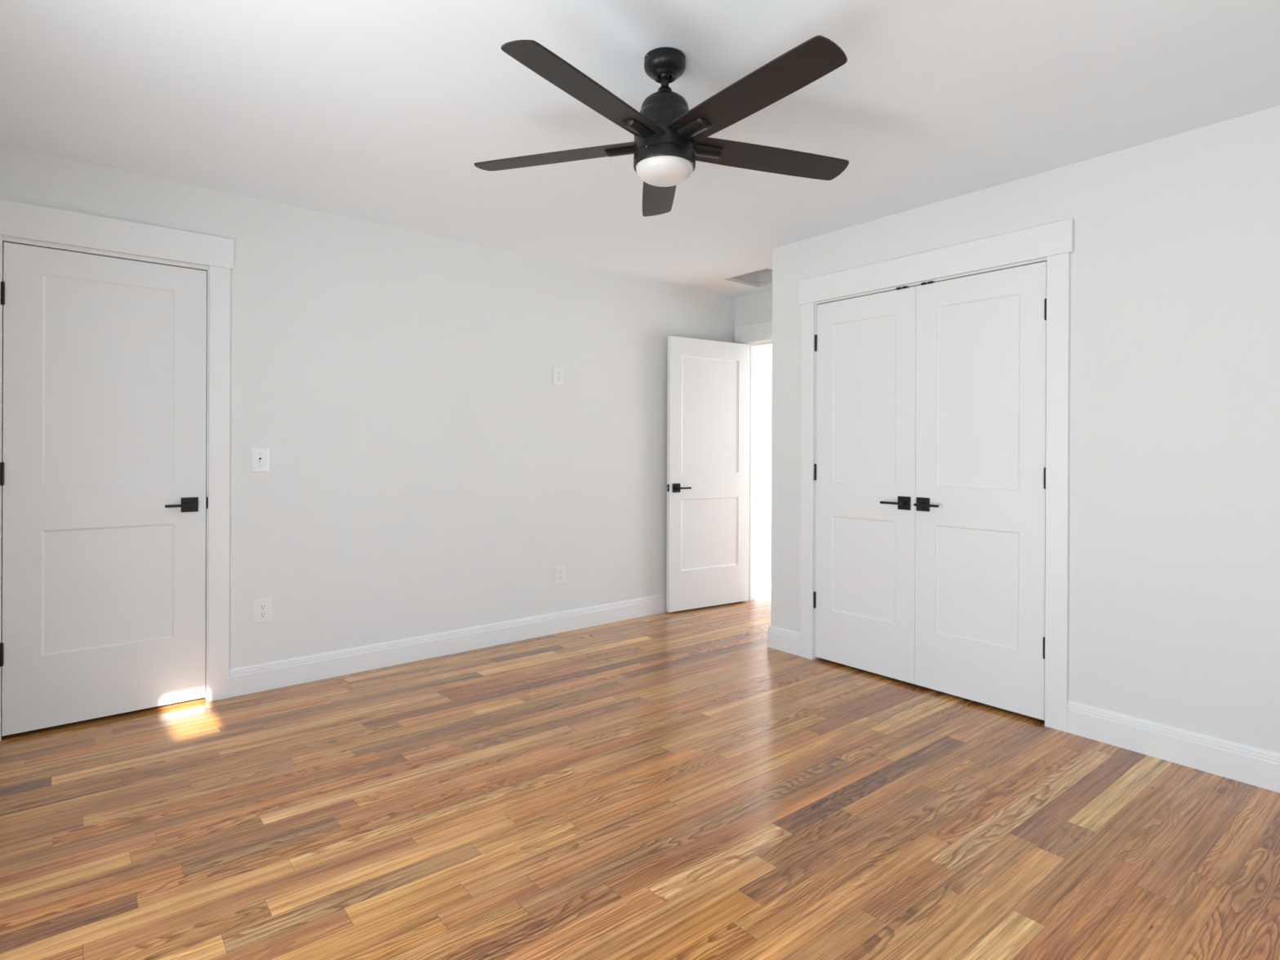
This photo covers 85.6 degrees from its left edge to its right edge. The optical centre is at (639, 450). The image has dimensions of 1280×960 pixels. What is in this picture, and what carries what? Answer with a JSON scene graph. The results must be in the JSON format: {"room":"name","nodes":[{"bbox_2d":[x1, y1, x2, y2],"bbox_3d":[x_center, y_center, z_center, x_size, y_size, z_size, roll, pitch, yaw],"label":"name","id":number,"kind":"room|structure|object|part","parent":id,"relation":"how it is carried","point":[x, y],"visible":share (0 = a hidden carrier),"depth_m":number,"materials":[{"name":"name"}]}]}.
{"room":"empty bedroom","nodes":[
{"label":"empty bedroom","id":0,"kind":"room"},
{"bbox_2d":[0,145,734,668],"bbox_3d":[-1.076,-0.023,4.183,4.918,2.440,0.120,0,0,-40],"label":"wall","id":1,"kind":"structure","parent":0,"point":[429,473],"depth_m":3.95,"materials":[{"name":"paint"}]},
{"bbox_2d":[0,241,206,736],"bbox_3d":[-2.332,0.160,3.047,0.721,2.026,0.098,0,0,-40],"label":"door","id":2,"kind":"structure","parent":1,"relation":"in","point":[103,465],"depth_m":3.04,"materials":[{"name":"paint"}]},
{"bbox_3d":[-2.112,0.255,3.178,0.118,0.012,0.017,0,0,-40],"label":"lever","id":3,"kind":"part","parent":2,"relation":"part of","materials":[{"name":"black metal"}]},
{"bbox_3d":[-2.097,0.255,3.224,0.068,0.068,0.056,0,0,-40],"label":"handle","id":4,"kind":"part","parent":2,"relation":"part of","materials":[{"name":"black metal"}]},
{"bbox_2d":[0,199,233,741],"bbox_3d":[-2.368,0.086,3.098,0.928,2.213,0.145,0,0,-40],"label":"door frame","id":5,"kind":"structure","parent":1,"relation":"attached to","point":[214,255],"depth_m":3.28,"materials":[{"name":"paint"}]},
{"bbox_3d":[-2.645,0.157,2.794,0.087,2.070,0.019,0,0,-40],"label":"casing","id":6,"kind":"part","parent":5,"relation":"part of","materials":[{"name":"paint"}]},
{"bbox_3d":[-2.018,0.159,3.314,0.087,2.070,0.019,0,0,-40],"label":"casing","id":7,"kind":"part","parent":5,"relation":"part of","materials":[{"name":"paint"}]},
{"bbox_2d":[251,448,269,472],"bbox_3d":[-1.881,0.048,3.427,0.079,0.121,0.018,0,0,-40],"label":"light switch","id":8,"kind":"object","parent":1,"relation":"attached to","point":[260,456],"visible":1,"depth_m":3.43,"materials":[{"name":"white plastic"}]},
{"bbox_2d":[253,597,271,624],"bbox_3d":[-1.877,0.798,3.441,0.079,0.121,0.007,0,0,-40],"label":"wall outlet","id":9,"kind":"object","parent":1,"relation":"attached to","point":[263,606],"visible":1,"depth_m":3.44,"materials":[{"name":"white plastic"}]},
{"bbox_2d":[258,612,266,617],"bbox_3d":[-1.875,0.818,3.439,0.034,0.027,0.003,0,0,-40],"label":"receptacle","id":10,"kind":"object","parent":9,"relation":"attached to","point":[261,615],"depth_m":3.44,"materials":[{"name":"white plastic"}]},
{"bbox_2d":[259,604,266,609],"bbox_3d":[-1.875,0.779,3.439,0.034,0.027,0.003,0,0,-40],"label":"receptacle","id":11,"kind":"object","parent":9,"relation":"attached to","point":[262,606],"depth_m":3.44,"materials":[{"name":"white plastic"}]},
{"bbox_2d":[228,593,666,697],"bbox_3d":[-1.038,1.130,4.132,4.678,0.134,0.015,0,0,-40],"label":"baseboard","id":12,"kind":"structure","parent":1,"relation":"attached to","point":[245,680],"depth_m":3.96,"materials":[{"name":"paint"}]},
{"bbox_2d":[553,366,564,385],"bbox_3d":[-0.533,-0.489,4.548,0.079,0.121,0.007,0,0,-40],"label":"wall outlet","id":13,"kind":"object","parent":1,"relation":"attached to","point":[558,372],"visible":1,"depth_m":4.54,"materials":[{"name":"white plastic"}]},
{"bbox_2d":[555,565,564,585],"bbox_3d":[-0.525,0.822,4.560,0.079,0.121,0.007,0,0,-40],"label":"wall outlet","id":14,"kind":"object","parent":1,"relation":"attached to","point":[560,570],"visible":1,"depth_m":4.56,"materials":[{"name":"white plastic"}]},
{"bbox_2d":[0,589,1279,959],"bbox_3d":[0.990,1.206,3.581,7.340,0.001,6.069,0,0,-40],"label":"floor","id":15,"kind":"structure","parent":0,"point":[680,784],"depth_m":2.23,"materials":[{"name":"brown wood"}]},
{"bbox_2d":[0,0,1279,298],"bbox_3d":[1.060,-1.284,3.507,7.340,0.100,5.638,0,0,-40],"label":"ceiling","id":16,"kind":"structure","parent":0,"point":[380,112],"depth_m":2.43,"materials":[{"name":"paint"}]},
{"bbox_2d":[474,35,848,216],"bbox_3d":[0.100,-1.041,2.143,1.266,0.391,1.229,0,0,-40],"label":"ceiling fan","id":17,"kind":"object","parent":16,"relation":"hanging from","point":[669,137],"visible":1,"depth_m":2.09,"materials":[{"name":"black metal"}]},
{"bbox_3d":[-0.274,-0.970,2.291,0.581,0.006,0.126,0,11,17],"label":"fan blade","id":18,"kind":"part","parent":17,"relation":"part of","materials":[{"name":"brown wood"}]},
{"bbox_3d":[-0.135,-0.970,1.881,0.126,0.006,0.581,14,8,34],"label":"fan blade","id":19,"kind":"part","parent":17,"relation":"part of","materials":[{"name":"brown wood"}]},
{"bbox_3d":[0.072,-0.969,2.550,0.126,0.006,0.581,-11,0,-1],"label":"fan blade","id":20,"kind":"part","parent":17,"relation":"part of","materials":[{"name":"brown wood"}]},
{"bbox_3d":[0.077,-0.876,2.182,0.182,0.061,0.182,0,0,-40],"label":"lamp globe","id":21,"kind":"part","parent":17,"relation":"part of","materials":[{"name":"white glass"}]},
{"bbox_3d":[0.299,-0.968,1.887,0.126,0.007,0.581,14,-8,-36],"label":"fan blade","id":22,"kind":"part","parent":17,"relation":"part of","materials":[{"name":"black wood"}]},
{"bbox_3d":[0.426,-0.968,2.301,0.581,0.007,0.126,0,-11,-19],"label":"fan blade","id":23,"kind":"part","parent":17,"relation":"part of","materials":[{"name":"black wood"}]},
{"bbox_2d":[724,268,772,287],"bbox_3d":[0.879,-1.357,4.966,0.378,0.245,0.400,0,0,-40],"label":"attic access hatch","id":24,"kind":"object","parent":16,"relation":"in","point":[762,277],"visible":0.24,"depth_m":5.17,"materials":[{"name":"white paint"}]},
{"bbox_2d":[733,289,772,342],"bbox_3d":[2.289,-0.009,3.881,0.120,2.440,4.638,0,0,-40],"label":"wall","id":25,"kind":"structure","parent":0,"point":[757,308],"depth_m":5.47,"materials":[{"name":"paint"}]},
{"bbox_2d":[734,320,772,600],"bbox_3d":[1.135,0.105,5.254,0.145,2.200,0.990,0,0,-40],"label":"door frame","id":26,"kind":"structure","parent":25,"relation":"attached to","point":[759,334],"depth_m":5.55,"materials":[{"name":"paint"}]},
{"bbox_2d":[666,335,750,612],"bbox_3d":[0.534,0.175,5.292,0.792,2.028,0.160,0,0,-33],"label":"door","id":27,"kind":"structure","parent":26,"relation":"attached to","point":[708,395],"depth_m":5.26,"materials":[{"name":"paint"}]},
{"bbox_3d":[0.282,0.277,5.077,0.066,0.066,0.056,0,0,-33],"label":"handle","id":28,"kind":"part","parent":27,"relation":"part of","materials":[{"name":"black metal"}]},
{"bbox_3d":[0.329,0.277,5.076,0.112,0.012,0.017,0,0,-33],"label":"lever","id":29,"kind":"part","parent":27,"relation":"part of","materials":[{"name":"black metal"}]},
{"bbox_2d":[755,344,772,576],"bbox_3d":[1.717,-0.013,6.564,2.422,2.440,0.120,0,0,-40],"label":"wall","id":30,"kind":"structure","parent":0,"point":[764,353],"depth_m":5.95,"materials":[{"name":"paint"}]},
{"bbox_2d":[755,573,771,592],"bbox_3d":[1.709,1.140,6.474,2.302,0.134,0.015,0,0,-40],"label":"baseboard","id":31,"kind":"structure","parent":30,"relation":"attached to","point":[763,582],"depth_m":5.93,"materials":[{"name":"paint"}]},
{"bbox_2d":[770,105,1279,753],"bbox_3d":[1.981,-0.010,2.911,0.120,2.440,3.537,0,0,-40],"label":"wall","id":32,"kind":"structure","parent":0,"point":[1174,543],"depth_m":2.74,"materials":[{"name":"paint"}]},
{"bbox_2d":[813,286,915,684],"bbox_3d":[1.193,0.176,3.745,0.098,2.025,0.614,0,0,-40],"label":"door","id":33,"kind":"structure","parent":32,"relation":"in","point":[865,346],"depth_m":3.74,"materials":[{"name":"paint"}]},
{"bbox_3d":[1.294,0.271,3.559,0.017,0.012,0.124,0,0,-40],"label":"lever","id":34,"kind":"part","parent":33,"relation":"part of","materials":[{"name":"black metal"}]},
{"bbox_3d":[1.341,0.271,3.544,0.056,0.068,0.068,0,0,-40],"label":"handle","id":35,"kind":"part","parent":33,"relation":"part of","materials":[{"name":"black metal"}]},
{"bbox_2d":[799,218,1073,732],"bbox_3d":[1.438,0.108,3.547,0.145,2.200,1.428,0,0,-40],"label":"door frame","id":36,"kind":"structure","parent":32,"relation":"attached to","point":[1052,243],"depth_m":3.09,"materials":[{"name":"paint"}]},
{"bbox_3d":[0.974,0.176,4.017,0.019,2.058,0.087,0,0,-40],"label":"casing","id":37,"kind":"part","parent":36,"relation":"part of","materials":[{"name":"paint"}]},
{"bbox_3d":[1.364,-0.839,3.582,0.038,0.010,0.066,0,0,-40],"label":"catch plate","id":38,"kind":"part","parent":36,"relation":"part of","materials":[{"name":"black metal"}]},
{"bbox_3d":[1.451,-0.839,3.477,0.038,0.010,0.066,0,0,-40],"label":"catch plate","id":39,"kind":"part","parent":36,"relation":"part of","materials":[{"name":"black metal"}]},
{"bbox_3d":[1.813,0.180,3.004,0.019,2.058,0.087,0,0,-40],"label":"casing","id":40,"kind":"part","parent":36,"relation":"part of","materials":[{"name":"paint"}]},
{"bbox_2d":[913,261,1046,719],"bbox_3d":[1.586,0.178,3.271,0.098,2.025,0.615,0,0,-40],"label":"door","id":41,"kind":"structure","parent":32,"relation":"in","point":[980,504],"depth_m":3.26,"materials":[{"name":"paint"}]},
{"bbox_3d":[1.406,0.272,3.466,0.056,0.068,0.068,0,0,-40],"label":"handle","id":42,"kind":"part","parent":41,"relation":"part of","materials":[{"name":"black metal"}]},
{"bbox_3d":[1.413,0.272,3.416,0.017,0.012,0.123,0,0,-40],"label":"lever","id":43,"kind":"part","parent":41,"relation":"part of","materials":[{"name":"black metal"}]},
{"bbox_2d":[1066,700,1279,792],"bbox_3d":[2.407,1.145,2.286,0.015,0.134,1.783,0,0,-40],"label":"baseboard","id":44,"kind":"structure","parent":32,"relation":"attached to","point":[1259,767],"depth_m":2.67,"materials":[{"name":"paint"}]},
{"bbox_3d":[1.221,-0.014,4.500,0.736,2.440,0.120,0,0,-40],"label":"wall","id":45,"kind":"structure","parent":0,"visible":0},
{"bbox_2d":[767,625,799,656],"bbox_3d":[1.195,1.139,4.420,0.871,0.134,0.246,0,0,-40],"label":"baseboard","id":46,"kind":"structure","parent":45,"relation":"attached to","point":[788,641],"depth_m":4.14,"materials":[{"name":"paint"}]}
]}

